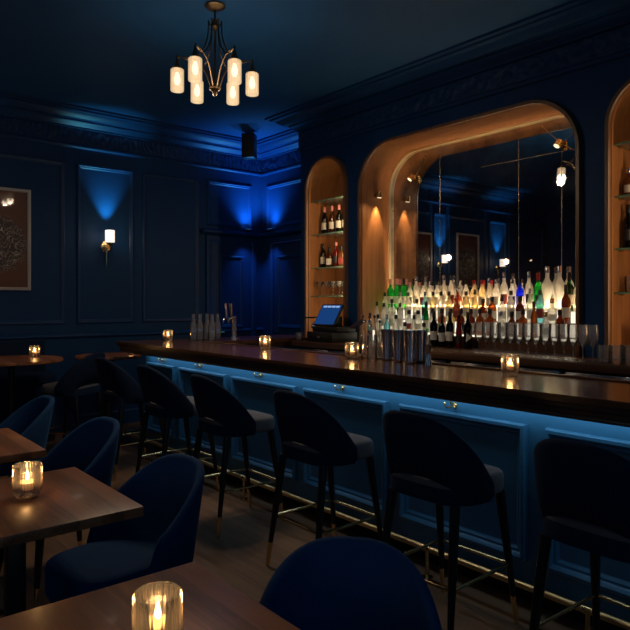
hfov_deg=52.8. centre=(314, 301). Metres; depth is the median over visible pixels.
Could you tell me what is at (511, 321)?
bottle
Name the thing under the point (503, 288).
bottle
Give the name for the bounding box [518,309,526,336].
bottle
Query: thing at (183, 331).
trim
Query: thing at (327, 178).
arched alcove
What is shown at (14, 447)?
table
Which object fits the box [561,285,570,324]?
bottle
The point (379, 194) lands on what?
spot lamp
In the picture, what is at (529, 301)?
bottle
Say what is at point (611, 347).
tumbler
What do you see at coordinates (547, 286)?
bottle
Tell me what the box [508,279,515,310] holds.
bottle
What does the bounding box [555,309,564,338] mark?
bottle
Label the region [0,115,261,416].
wall
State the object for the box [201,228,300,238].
trim
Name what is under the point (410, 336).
tin
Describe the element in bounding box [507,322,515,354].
stemmed glass
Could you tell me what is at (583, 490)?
bar stool
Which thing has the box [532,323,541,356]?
stemmed glass
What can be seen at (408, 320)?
bottle
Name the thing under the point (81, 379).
bar stool
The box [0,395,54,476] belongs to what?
tub chair
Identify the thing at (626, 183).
bottle
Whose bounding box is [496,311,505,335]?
bottle
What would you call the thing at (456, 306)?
bottle
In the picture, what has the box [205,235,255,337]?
door
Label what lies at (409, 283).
bottle
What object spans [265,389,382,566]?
bar stool
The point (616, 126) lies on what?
arched alcove
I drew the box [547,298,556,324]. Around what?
bottle
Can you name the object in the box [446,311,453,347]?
bottle
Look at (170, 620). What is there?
candle holder
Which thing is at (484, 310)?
bottle
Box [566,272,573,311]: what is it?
bottle
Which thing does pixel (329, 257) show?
bottle
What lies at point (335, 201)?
glass shelf
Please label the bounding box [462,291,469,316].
bottle
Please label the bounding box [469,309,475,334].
bottle
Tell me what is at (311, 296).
glass shelf
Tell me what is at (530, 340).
stemmed glass
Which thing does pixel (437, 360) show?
cooler
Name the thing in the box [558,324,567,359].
stemmed glass
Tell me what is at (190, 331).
carafe
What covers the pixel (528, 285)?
bottle
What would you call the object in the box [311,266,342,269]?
glass shelf
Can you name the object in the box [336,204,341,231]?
bottle
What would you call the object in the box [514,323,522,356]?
stemmed glass
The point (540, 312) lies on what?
bottle
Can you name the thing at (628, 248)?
glass shelf
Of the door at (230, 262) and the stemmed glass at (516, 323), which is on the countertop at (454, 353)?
the stemmed glass at (516, 323)
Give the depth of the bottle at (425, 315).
6.09 m
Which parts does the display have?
light panel, light panel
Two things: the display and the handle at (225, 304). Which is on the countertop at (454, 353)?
the display
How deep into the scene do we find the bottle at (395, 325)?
6.22 m
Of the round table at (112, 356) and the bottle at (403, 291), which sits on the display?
the bottle at (403, 291)
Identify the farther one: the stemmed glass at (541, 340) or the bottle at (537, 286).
the bottle at (537, 286)
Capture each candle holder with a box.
[12,461,42,498]
[29,346,39,357]
[132,581,182,629]
[163,330,172,340]
[259,335,270,348]
[345,342,358,358]
[501,354,518,375]
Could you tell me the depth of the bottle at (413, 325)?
6.05 m
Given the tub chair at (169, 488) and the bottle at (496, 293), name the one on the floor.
the tub chair at (169, 488)
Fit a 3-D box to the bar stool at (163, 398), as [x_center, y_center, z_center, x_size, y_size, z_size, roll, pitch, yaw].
[-1.061,0.955,4.818,0.549,0.991,0.502,0,0,-41]
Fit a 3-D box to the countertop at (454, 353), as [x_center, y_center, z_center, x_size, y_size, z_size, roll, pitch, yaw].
[1.701,0.438,5.090,0.880,0.055,5.060,0,0,-40]
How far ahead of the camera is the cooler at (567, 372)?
4.26 m
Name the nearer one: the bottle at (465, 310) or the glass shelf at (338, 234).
the bottle at (465, 310)
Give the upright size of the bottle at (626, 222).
0.325 m
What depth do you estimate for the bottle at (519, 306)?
5.43 m
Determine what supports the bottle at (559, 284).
on the display
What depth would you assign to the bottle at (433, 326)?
5.85 m
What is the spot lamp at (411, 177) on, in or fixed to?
attached to the arched alcove at (482, 207)
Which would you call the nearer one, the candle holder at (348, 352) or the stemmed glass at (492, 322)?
the candle holder at (348, 352)
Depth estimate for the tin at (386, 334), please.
4.13 m
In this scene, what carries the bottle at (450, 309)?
on the display
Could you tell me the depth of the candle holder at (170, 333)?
6.26 m
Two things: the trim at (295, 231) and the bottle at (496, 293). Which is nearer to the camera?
the bottle at (496, 293)
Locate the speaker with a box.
[242,131,256,159]
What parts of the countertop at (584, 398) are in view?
rail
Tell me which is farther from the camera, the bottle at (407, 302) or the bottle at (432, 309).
the bottle at (407, 302)
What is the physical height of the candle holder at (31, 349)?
0.110 m
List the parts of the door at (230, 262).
panel moulding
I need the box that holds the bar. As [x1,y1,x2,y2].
[145,346,629,629]
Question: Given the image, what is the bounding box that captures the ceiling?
[0,0,571,139]
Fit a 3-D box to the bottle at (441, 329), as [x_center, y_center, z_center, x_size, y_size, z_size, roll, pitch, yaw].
[1.161,0.267,5.803,0.068,0.285,0.069,0,0,14]
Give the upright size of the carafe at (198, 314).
0.265 m
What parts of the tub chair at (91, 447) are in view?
leg, leg, leg, backrest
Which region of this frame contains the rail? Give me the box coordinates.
[125,428,629,629]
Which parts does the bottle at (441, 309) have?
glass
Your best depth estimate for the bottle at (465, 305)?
6.00 m
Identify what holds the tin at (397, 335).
on the countertop at (584, 398)
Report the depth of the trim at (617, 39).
6.51 m
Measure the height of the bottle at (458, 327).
0.300 m
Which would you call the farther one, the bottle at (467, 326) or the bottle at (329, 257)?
the bottle at (329, 257)
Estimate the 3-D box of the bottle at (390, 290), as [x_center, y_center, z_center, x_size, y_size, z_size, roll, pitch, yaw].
[0.804,-0.083,6.772,0.074,0.325,0.075,0,0,21]
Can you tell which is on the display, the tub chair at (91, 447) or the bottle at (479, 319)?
the bottle at (479, 319)
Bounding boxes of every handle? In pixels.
[222,303,229,322]
[227,303,234,322]
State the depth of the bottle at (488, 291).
5.80 m
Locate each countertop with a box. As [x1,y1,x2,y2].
[116,334,629,427]
[291,340,629,374]
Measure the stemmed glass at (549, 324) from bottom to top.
0.250 m
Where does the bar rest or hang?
on the floor
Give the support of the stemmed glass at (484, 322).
on the countertop at (454, 353)
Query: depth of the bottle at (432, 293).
6.19 m
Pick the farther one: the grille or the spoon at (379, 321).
the grille
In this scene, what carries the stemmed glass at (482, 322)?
on the countertop at (454, 353)
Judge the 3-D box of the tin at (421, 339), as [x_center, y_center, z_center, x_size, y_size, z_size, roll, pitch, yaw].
[0.667,0.282,4.018,0.091,0.206,0.091,0,0,-40]
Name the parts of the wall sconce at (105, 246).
arm, lamp shade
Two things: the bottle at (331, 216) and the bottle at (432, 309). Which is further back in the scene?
the bottle at (331, 216)
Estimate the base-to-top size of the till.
0.385 m
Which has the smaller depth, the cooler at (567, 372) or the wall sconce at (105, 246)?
the cooler at (567, 372)
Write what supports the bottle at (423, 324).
on the countertop at (454, 353)
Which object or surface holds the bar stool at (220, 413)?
on the floor
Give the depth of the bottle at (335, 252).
7.15 m
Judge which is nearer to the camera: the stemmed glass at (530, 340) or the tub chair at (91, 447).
the tub chair at (91, 447)
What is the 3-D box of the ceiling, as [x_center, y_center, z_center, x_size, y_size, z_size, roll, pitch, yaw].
[-0.679,-2.200,3.010,8.000,0.100,9.300,0,0,-40]
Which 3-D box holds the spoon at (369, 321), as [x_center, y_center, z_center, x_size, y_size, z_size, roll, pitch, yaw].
[0.366,0.241,4.169,0.021,0.246,0.054,0,0,35]
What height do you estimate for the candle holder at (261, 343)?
0.110 m
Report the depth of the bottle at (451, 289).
6.13 m
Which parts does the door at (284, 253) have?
panel moulding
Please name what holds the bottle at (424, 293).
on the display
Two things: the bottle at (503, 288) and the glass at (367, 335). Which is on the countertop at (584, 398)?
the glass at (367, 335)
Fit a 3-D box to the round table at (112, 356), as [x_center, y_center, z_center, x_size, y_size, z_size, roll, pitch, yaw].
[-2.149,1.000,6.612,0.660,0.900,0.660,0,0,-40]
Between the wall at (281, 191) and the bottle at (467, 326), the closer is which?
the bottle at (467, 326)
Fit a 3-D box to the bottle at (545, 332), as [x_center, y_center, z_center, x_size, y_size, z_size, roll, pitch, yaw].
[1.871,0.187,5.143,0.082,0.215,0.083,0,0,6]
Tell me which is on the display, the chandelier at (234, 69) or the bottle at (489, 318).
the bottle at (489, 318)
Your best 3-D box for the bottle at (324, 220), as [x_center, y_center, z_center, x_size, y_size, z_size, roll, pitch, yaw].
[0.110,-0.933,7.335,0.074,0.325,0.075,0,0,16]
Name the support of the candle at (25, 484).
on the candle holder at (27, 484)
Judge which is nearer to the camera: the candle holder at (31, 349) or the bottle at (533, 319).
the bottle at (533, 319)
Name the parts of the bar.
panel moulding, panel moulding, panel moulding, panel moulding, panel moulding, panel moulding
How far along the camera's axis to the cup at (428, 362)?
3.85 m
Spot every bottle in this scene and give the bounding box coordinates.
[320,244,325,266]
[321,207,327,233]
[326,247,332,266]
[329,206,334,232]
[333,242,338,266]
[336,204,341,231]
[338,246,342,265]
[367,313,372,341]
[374,301,379,329]
[375,314,380,342]
[381,303,386,328]
[382,292,387,319]
[384,314,389,328]
[387,279,393,308]
[388,299,395,319]
[389,303,394,328]
[393,279,399,309]
[393,315,398,329]
[397,292,402,311]
[397,303,402,329]
[400,278,406,309]
[403,322,406,329]
[405,292,410,319]
[405,310,412,329]
[407,282,412,309]
[410,315,417,329]
[413,276,418,308]
[413,299,420,317]
[415,310,421,329]
[420,282,425,309]
[422,292,427,320]
[422,323,427,343]
[423,301,428,332]
[427,281,432,309]
[429,292,436,316]
[429,308,436,332]
[430,311,437,346]
[434,281,439,307]
[437,292,444,320]
[437,308,445,326]
[438,316,445,346]
[440,275,446,303]
[445,291,452,320]
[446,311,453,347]
[447,275,454,307]
[447,308,454,333]
[453,297,460,321]
[454,288,461,308]
[456,309,464,333]
[456,314,461,347]
[462,280,469,307]
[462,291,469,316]
[464,312,471,348]
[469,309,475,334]
[470,280,477,308]
[472,289,477,317]
[476,309,483,334]
[478,280,485,308]
[480,299,486,321]
[486,278,491,308]
[486,309,493,335]
[487,296,496,322]
[492,279,499,310]
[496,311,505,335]
[498,296,506,321]
[500,272,507,310]
[507,290,514,321]
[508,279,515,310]
[509,311,515,336]
[515,296,523,323]
[516,279,523,304]
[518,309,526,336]
[525,271,532,310]
[526,288,532,323]
[530,301,537,337]
[533,273,542,308]
[536,290,543,320]
[541,266,552,310]
[542,312,549,338]
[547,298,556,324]
[554,266,564,311]
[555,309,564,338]
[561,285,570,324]
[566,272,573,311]
[573,288,574,311]
[622,167,629,194]
[622,204,629,247]
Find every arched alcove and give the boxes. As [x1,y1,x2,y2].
[304,155,347,335]
[357,99,582,356]
[604,79,629,358]
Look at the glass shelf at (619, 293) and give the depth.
4.59 m
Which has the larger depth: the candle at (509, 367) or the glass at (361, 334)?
the glass at (361, 334)
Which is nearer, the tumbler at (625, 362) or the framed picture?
the tumbler at (625, 362)
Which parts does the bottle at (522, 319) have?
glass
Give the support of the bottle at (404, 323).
on the countertop at (454, 353)
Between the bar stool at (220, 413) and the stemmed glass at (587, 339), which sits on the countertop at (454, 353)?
the stemmed glass at (587, 339)
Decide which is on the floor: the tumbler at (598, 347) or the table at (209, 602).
the table at (209, 602)
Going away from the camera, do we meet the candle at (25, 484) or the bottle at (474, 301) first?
the candle at (25, 484)
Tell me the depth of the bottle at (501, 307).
5.56 m
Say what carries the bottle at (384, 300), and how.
on the display
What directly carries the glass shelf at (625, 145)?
attached to the arched alcove at (616, 126)
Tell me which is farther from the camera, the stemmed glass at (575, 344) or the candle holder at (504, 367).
the stemmed glass at (575, 344)
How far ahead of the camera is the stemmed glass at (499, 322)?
4.97 m
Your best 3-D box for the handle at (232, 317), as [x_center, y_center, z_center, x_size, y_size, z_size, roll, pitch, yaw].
[-0.876,0.117,6.623,0.095,0.208,0.049,0,0,-40]
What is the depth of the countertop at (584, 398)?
3.42 m
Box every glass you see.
[295,332,302,340]
[361,334,370,358]
[367,335,376,360]
[374,335,381,359]
[474,322,483,353]
[482,322,491,354]
[484,322,491,352]
[489,322,498,354]
[491,322,500,353]
[497,323,505,355]
[499,322,507,353]
[505,323,515,355]
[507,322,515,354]
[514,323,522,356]
[516,323,523,355]
[522,323,531,357]
[531,324,540,357]
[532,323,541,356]
[540,324,549,358]
[549,324,558,359]
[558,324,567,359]
[567,325,577,360]
[577,325,588,361]
[588,325,598,360]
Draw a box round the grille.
[242,133,252,155]
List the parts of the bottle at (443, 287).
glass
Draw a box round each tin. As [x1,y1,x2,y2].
[380,329,393,360]
[391,330,404,362]
[403,330,416,363]
[414,330,427,362]
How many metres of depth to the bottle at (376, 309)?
6.61 m
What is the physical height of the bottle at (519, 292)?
0.285 m
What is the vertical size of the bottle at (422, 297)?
0.285 m
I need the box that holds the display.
[371,310,574,354]
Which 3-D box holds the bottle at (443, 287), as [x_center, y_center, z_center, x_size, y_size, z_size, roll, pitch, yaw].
[1.263,-0.093,6.219,0.068,0.345,0.069,0,0,5]
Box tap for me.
[222,303,238,338]
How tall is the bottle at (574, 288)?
0.285 m
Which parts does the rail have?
rail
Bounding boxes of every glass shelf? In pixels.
[311,196,342,205]
[311,231,342,237]
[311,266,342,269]
[311,296,342,297]
[614,141,629,150]
[614,194,629,200]
[614,247,629,251]
[614,292,629,295]
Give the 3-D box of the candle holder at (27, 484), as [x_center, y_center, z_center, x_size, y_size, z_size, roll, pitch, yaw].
[-1.037,0.642,2.291,0.101,0.116,0.101,0,0,19]
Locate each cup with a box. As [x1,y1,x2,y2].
[425,344,431,353]
[425,354,431,365]
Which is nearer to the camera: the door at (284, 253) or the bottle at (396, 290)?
the bottle at (396, 290)
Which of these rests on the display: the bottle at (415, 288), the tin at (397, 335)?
the bottle at (415, 288)
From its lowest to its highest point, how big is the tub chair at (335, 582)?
0.796 m
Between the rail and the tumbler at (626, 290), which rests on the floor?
the rail
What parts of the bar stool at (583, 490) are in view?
leg, backrest, seat, leg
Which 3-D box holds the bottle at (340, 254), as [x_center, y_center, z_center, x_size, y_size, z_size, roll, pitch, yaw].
[0.297,-0.508,7.110,0.071,0.235,0.071,0,0,16]
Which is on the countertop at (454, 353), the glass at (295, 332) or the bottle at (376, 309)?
the glass at (295, 332)
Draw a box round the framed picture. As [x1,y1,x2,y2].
[0,187,30,290]
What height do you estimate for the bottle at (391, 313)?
0.285 m
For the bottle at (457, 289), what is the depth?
6.07 m
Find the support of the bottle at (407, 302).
on the display
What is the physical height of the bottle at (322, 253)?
0.285 m
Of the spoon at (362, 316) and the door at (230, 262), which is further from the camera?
the door at (230, 262)
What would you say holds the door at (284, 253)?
in the wall at (281, 191)
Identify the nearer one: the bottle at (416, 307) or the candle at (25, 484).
the candle at (25, 484)
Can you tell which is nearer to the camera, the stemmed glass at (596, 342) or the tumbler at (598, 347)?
the tumbler at (598, 347)
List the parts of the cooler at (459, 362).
door, door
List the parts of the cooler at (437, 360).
door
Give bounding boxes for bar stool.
[41,352,104,437]
[95,357,168,480]
[135,365,219,492]
[190,374,284,539]
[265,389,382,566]
[381,410,518,629]
[529,438,629,629]
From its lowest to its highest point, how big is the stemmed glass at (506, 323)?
0.250 m
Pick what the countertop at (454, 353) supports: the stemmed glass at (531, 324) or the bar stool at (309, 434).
the stemmed glass at (531, 324)
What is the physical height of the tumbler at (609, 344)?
0.120 m
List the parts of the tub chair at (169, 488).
seat, backrest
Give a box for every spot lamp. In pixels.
[374,191,381,197]
[407,174,416,180]
[553,139,564,147]
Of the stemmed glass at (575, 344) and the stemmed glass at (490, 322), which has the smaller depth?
the stemmed glass at (575, 344)
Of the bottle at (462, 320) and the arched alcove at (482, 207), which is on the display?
the bottle at (462, 320)
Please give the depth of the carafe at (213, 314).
6.25 m
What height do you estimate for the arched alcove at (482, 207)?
2.034 m
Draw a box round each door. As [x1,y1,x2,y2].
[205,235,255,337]
[268,234,300,334]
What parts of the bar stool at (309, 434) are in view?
leg, backrest, leg, seat, leg, leg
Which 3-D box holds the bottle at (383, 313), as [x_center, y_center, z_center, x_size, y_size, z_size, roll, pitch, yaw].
[0.711,0.152,6.540,0.068,0.285,0.069,0,0,13]
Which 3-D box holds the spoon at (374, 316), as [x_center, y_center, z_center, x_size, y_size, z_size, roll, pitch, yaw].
[0.412,0.226,4.248,0.053,0.276,0.021,0,0,35]
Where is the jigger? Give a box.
[425,344,431,365]
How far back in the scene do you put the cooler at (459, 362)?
4.82 m
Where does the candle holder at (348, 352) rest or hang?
on the countertop at (584, 398)
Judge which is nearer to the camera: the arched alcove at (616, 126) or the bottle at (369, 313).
the arched alcove at (616, 126)
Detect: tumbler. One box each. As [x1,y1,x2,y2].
[597,345,610,363]
[609,344,621,362]
[610,345,623,364]
[624,346,629,365]
[625,276,629,291]
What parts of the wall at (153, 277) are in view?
panel moulding, panel moulding, panel moulding, panel moulding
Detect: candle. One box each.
[20,479,34,490]
[149,614,165,629]
[507,365,512,370]
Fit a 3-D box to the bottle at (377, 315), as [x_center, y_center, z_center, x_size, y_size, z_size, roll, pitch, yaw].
[0.638,0.267,6.432,0.068,0.285,0.069,0,0,11]
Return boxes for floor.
[0,422,592,629]
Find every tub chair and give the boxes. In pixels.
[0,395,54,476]
[0,416,119,601]
[45,453,204,603]
[259,536,441,629]
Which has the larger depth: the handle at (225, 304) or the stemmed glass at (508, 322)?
the handle at (225, 304)
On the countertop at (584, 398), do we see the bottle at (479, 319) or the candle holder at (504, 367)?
the candle holder at (504, 367)
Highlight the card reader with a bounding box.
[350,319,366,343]
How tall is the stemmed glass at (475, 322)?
0.250 m
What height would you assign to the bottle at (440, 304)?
0.285 m
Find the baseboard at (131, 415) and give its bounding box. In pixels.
[55,407,143,431]
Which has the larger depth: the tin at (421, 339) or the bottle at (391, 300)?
the bottle at (391, 300)
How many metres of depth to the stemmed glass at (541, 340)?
4.60 m
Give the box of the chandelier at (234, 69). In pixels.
[170,1,258,105]
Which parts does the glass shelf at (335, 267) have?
pane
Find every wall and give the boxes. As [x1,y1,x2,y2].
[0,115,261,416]
[262,151,300,334]
[301,23,629,359]
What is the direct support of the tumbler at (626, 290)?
on the glass shelf at (619, 293)
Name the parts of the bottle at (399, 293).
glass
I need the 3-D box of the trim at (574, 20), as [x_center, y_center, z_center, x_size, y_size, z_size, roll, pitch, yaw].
[-0.750,-2.060,2.939,7.560,0.180,9.080,0,0,-40]
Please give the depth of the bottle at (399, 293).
6.51 m
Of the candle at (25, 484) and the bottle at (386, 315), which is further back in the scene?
the bottle at (386, 315)
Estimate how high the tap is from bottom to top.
0.371 m
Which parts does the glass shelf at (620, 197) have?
pane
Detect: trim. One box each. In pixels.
[0,0,629,160]
[0,24,629,172]
[0,327,263,339]
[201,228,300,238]
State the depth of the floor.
3.71 m
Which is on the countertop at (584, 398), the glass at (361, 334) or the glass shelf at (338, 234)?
the glass at (361, 334)
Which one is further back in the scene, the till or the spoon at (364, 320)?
the till
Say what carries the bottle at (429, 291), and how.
on the display
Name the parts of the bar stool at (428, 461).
leg, backrest, leg, seat, leg, leg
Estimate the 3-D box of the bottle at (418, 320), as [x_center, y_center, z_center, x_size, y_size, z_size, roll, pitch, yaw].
[1.003,0.187,6.188,0.082,0.215,0.083,0,0,28]
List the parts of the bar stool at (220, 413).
leg, backrest, leg, seat, leg, leg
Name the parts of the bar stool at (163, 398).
leg, backrest, leg, seat, leg, leg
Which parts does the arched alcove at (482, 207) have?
mirror alcove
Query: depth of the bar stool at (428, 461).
2.65 m
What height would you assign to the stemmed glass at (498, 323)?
0.250 m
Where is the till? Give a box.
[307,304,356,342]
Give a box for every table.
[0,355,62,417]
[0,428,46,614]
[0,467,143,616]
[0,562,299,629]
[75,352,140,444]
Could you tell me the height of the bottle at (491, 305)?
0.235 m
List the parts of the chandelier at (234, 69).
lamp shade, arm, lamp shade, lamp shade, arm, arm, stem, arm, arm, lamp shade, lamp shade, arm, lamp shade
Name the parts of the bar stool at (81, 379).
leg, seat, leg, backrest, leg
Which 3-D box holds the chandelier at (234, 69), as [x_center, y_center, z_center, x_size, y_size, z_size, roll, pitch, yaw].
[-0.724,-1.817,4.598,0.559,0.664,0.631,0,0,-39]
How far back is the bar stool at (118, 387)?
5.23 m
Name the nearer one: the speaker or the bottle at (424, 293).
the bottle at (424, 293)
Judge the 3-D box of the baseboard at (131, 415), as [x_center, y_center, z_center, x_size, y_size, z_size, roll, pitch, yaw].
[-3.184,1.365,5.870,7.600,0.170,1.500,0,0,-40]
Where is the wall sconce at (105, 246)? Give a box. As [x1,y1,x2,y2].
[100,230,114,265]
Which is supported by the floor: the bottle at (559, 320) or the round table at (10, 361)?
the round table at (10, 361)
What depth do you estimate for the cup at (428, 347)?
3.85 m
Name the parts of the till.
drawer, cash drawer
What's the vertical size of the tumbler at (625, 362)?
0.120 m
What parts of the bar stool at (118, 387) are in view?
leg, leg, backrest, seat, leg, leg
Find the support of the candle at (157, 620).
on the candle holder at (170, 620)
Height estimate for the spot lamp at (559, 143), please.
0.079 m
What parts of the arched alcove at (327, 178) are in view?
panel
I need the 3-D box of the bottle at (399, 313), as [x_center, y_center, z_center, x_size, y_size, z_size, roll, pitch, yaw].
[0.852,0.152,6.370,0.068,0.285,0.069,0,0,32]
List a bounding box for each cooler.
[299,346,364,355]
[365,353,450,363]
[450,360,564,373]
[565,369,629,379]
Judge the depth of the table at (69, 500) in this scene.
2.12 m
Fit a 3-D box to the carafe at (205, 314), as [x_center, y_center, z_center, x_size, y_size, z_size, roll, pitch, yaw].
[-1.105,0.252,6.497,0.082,0.265,0.082,0,0,-40]
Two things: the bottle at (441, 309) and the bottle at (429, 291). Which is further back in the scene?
the bottle at (429, 291)
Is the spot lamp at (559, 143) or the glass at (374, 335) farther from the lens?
the spot lamp at (559, 143)
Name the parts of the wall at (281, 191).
panel moulding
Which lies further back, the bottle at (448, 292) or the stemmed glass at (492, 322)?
the bottle at (448, 292)
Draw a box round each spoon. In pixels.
[361,315,366,355]
[363,319,365,347]
[368,320,371,349]
[373,315,379,354]
[378,320,381,355]
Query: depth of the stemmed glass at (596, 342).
4.41 m
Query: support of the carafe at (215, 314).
on the countertop at (584, 398)
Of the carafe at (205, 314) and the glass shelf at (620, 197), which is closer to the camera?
the glass shelf at (620, 197)
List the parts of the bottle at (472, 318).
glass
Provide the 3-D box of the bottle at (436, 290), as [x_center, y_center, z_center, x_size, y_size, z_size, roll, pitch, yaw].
[1.208,-0.063,6.286,0.068,0.285,0.069,0,0,24]
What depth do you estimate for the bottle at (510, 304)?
5.50 m
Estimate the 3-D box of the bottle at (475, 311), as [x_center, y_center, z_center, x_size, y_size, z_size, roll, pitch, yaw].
[1.464,0.035,5.812,0.058,0.300,0.059,0,0,13]
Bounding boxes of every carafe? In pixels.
[189,314,197,340]
[197,314,203,339]
[204,314,210,339]
[208,314,215,340]
[213,314,221,339]
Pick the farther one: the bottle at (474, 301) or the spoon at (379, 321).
the bottle at (474, 301)
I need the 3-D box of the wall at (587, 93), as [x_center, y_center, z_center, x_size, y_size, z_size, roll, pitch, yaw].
[2.262,-0.350,4.477,0.001,3.600,7.600,0,0,-40]
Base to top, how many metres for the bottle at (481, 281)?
0.285 m
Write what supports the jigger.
on the countertop at (584, 398)

